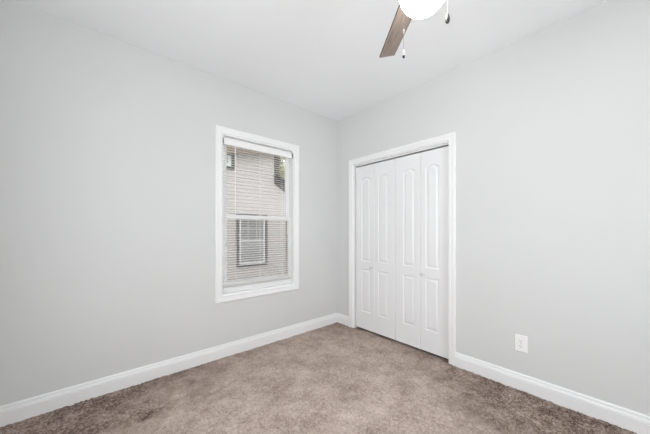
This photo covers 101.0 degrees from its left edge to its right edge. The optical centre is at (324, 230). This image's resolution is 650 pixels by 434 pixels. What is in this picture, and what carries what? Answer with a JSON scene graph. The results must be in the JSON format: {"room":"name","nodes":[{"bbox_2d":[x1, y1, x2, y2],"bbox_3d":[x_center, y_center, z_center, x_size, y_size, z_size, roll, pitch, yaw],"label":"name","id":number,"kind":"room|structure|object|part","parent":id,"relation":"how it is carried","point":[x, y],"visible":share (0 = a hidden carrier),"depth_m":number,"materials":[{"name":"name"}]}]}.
{"room":"empty bedroom","nodes":[
{"label":"empty bedroom","id":0,"kind":"room"},
{"bbox_2d":[0,0,336,405],"bbox_3d":[-1.031,-0.124,2.696,3.340,2.740,0.140,0,0,-41],"label":"wall","id":1,"kind":"structure","parent":0,"point":[107,143],"depth_m":2.08,"materials":[{"name":"paint"}]},
{"bbox_2d":[0,313,336,426],"bbox_3d":[-0.980,1.181,2.637,3.060,0.136,0.016,0,0,-41],"label":"baseboard","id":2,"kind":"structure","parent":1,"relation":"attached to","point":[21,410],"depth_m":2.17,"materials":[{"name":"paint"}]},
{"bbox_2d":[215,125,298,303],"bbox_3d":[-0.726,-0.160,2.947,0.984,1.717,0.154,0,0,-41],"label":"window","id":3,"kind":"structure","parent":1,"relation":"in","point":[292,182],"depth_m":2.85,"materials":[{"name":"paint"}]},
{"bbox_3d":[-0.755,-0.530,2.987,0.818,0.805,0.024,0,0,-41],"label":"sash","id":4,"kind":"part","parent":3,"relation":"part of","materials":[{"name":"plastic"}]},
{"bbox_3d":[-0.735,0.224,2.964,0.818,0.780,0.026,0,0,-41],"label":"sash","id":5,"kind":"part","parent":3,"relation":"part of","materials":[{"name":"plastic"}]},
{"bbox_2d":[223,135,292,289],"bbox_3d":[-0.704,-0.181,2.921,0.828,1.533,0.050,0,0,-41],"label":"window blind","id":6,"kind":"object","parent":3,"relation":"attached to","point":[230,142],"visible":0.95,"depth_m":2.89,"materials":[{"name":"white plastic"}]},
{"bbox_3d":[-0.708,0.578,2.926,0.804,0.014,0.025,0,0,-41],"label":"rail","id":7,"kind":"part","parent":6,"relation":"part of","materials":[{"name":"white plastic"}]},
{"bbox_3d":[-0.708,-0.148,2.926,0.001,1.452,0.028,0,0,-41],"label":"ladder cord","id":8,"kind":"part","parent":6,"relation":"part of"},
{"bbox_3d":[-0.767,0.226,3.004,0.810,0.774,0.010,0,0,-41],"label":"screen frame","id":9,"kind":"part","parent":3,"relation":"part of","materials":[{"name":"white"}]},
{"bbox_2d":[13,0,607,120],"bbox_3d":[0.681,-1.554,1.350,4.150,0.120,4.420,0,0,-41],"label":"ceiling","id":10,"kind":"structure","parent":0,"point":[321,57],"depth_m":2.06,"materials":[{"name":"paint"}]},
{"bbox_2d":[379,0,449,57],"bbox_3d":[0.412,-1.091,1.120,0.839,0.806,0.839,0,0,42],"label":"ceiling fan","id":11,"kind":"object","parent":10,"relation":"hanging from","point":[407,10],"visible":1,"depth_m":1.18,"materials":[{"name":"brown wood"}]},
{"bbox_3d":[0.395,-1.087,1.469,0.100,0.028,0.398,0,0,-3],"label":"blade","id":12,"kind":"part","parent":11,"relation":"part of","materials":[{"name":"brown wood"}]},
{"bbox_3d":[0.412,-0.991,1.120,0.200,0.159,0.200,0,0,-41],"label":"globe","id":13,"kind":"part","parent":11,"relation":"part of","materials":[{"name":"white glass"}]},
{"bbox_2d":[0,322,636,433],"bbox_3d":[0.677,1.269,1.347,3.860,0.075,4.140,0,0,-41],"label":"floor","id":14,"kind":"structure","parent":0,"point":[336,378],"depth_m":1.95,"materials":[{"name":"brown carpet"}]},
{"bbox_2d":[337,0,649,415],"bbox_3d":[1.581,-0.124,2.136,0.140,2.740,4.140,0,0,-41],"label":"wall","id":15,"kind":"structure","parent":0,"point":[551,125],"depth_m":1.95,"materials":[{"name":"paint"}]},
{"bbox_2d":[337,313,348,325],"bbox_3d":[0.237,1.181,3.557,0.016,0.136,0.230,0,0,-41],"label":"baseboard","id":16,"kind":"structure","parent":15,"relation":"attached to","point":[343,319],"depth_m":3.55,"materials":[{"name":"paint"}]},
{"bbox_2d":[356,159,395,339],"bbox_3d":[0.588,0.206,3.212,0.074,2.027,0.592,0,0,-41],"label":"door","id":17,"kind":"structure","parent":15,"relation":"in","point":[376,182],"depth_m":3.19,"materials":[{"name":"paint"}]},
{"bbox_2d":[356,143,447,166],"bbox_3d":[0.800,-0.829,3.004,0.044,0.012,1.193,0,0,-41],"label":"door track","id":18,"kind":"object","parent":15,"relation":"attached to","point":[446,144],"visible":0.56,"depth_m":2.92,"materials":[{"name":"metal"}]},
{"bbox_2d":[349,132,455,365],"bbox_3d":[0.807,0.169,3.009,0.158,2.155,1.345,0,0,-41],"label":"door frame","id":19,"kind":"structure","parent":15,"relation":"attached to","point":[451,137],"depth_m":2.56,"materials":[{"name":"paint"}]},
{"bbox_2d":[396,146,447,358],"bbox_3d":[0.980,0.206,2.762,0.074,2.027,0.592,0,0,-41],"label":"door","id":20,"kind":"structure","parent":15,"relation":"in","point":[421,178],"depth_m":2.75,"materials":[{"name":"paint"}]},
{"bbox_2d":[515,334,527,352],"bbox_3d":[1.526,0.878,2.086,0.009,0.129,0.082,0,0,-41],"label":"wall outlet","id":21,"kind":"object","parent":15,"relation":"attached to","point":[521,342],"visible":1,"depth_m":2.08,"materials":[{"name":"white plastic"}]},
{"bbox_2d":[455,352,649,433],"bbox_3d":[2.040,1.181,1.491,0.016,0.136,2.565,0,0,-41],"label":"baseboard","id":22,"kind":"structure","parent":15,"relation":"attached to","point":[639,423],"depth_m":1.90,"materials":[{"name":"paint"}]},
{"label":"outside","id":23,"kind":"structure","parent":0,"visible":0},
{"bbox_3d":[-6.763,2.146,17.670,36.000,0.200,29.760,0,0,-41],"label":"ground","id":24,"kind":"structure","parent":23,"visible":0},
{"bbox_2d":[227,146,284,281],"bbox_3d":[-5.736,-0.329,10.031,12.300,4.749,8.620,0,0,-41],"label":"neighbor house","id":25,"kind":"structure","parent":24,"relation":"on","point":[240,228],"depth_m":7.89,"materials":[{"name":"plastic"}]},
{"bbox_3d":[-2.930,-1.937,7.152,0.870,0.305,0.024,0,0,-41],"label":"window sash","id":26,"kind":"part","parent":25,"relation":"part of","materials":[{"name":"white"}]},
{"bbox_2d":[241,242,262,262],"bbox_3d":[-2.128,0.619,7.856,0.709,0.588,0.004,0,0,-41],"label":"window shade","id":27,"kind":"object","parent":25,"relation":"hanging from","point":[243,244],"depth_m":7.83,"materials":[{"name":"white"}]},
{"bbox_3d":[-2.126,0.283,7.854,0.809,1.359,0.024,0,0,-41],"label":"window sash","id":28,"kind":"part","parent":25,"relation":"part of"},
{"bbox_3d":[-2.131,0.283,7.859,0.809,1.359,0.006,0,0,-41],"label":"pane","id":29,"kind":"part","parent":25,"relation":"part of","materials":[{"name":"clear glass"}]},
{"bbox_2d":[279,157,284,178],"bbox_3d":[-3.119,-2.485,17.455,7.156,9.070,7.034,0,0,14],"label":"leafy tree","id":30,"kind":"object","parent":24,"relation":"on","point":[282,158],"visible":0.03,"depth_m":15.66,"materials":[{"name":"green plant"}]}
]}

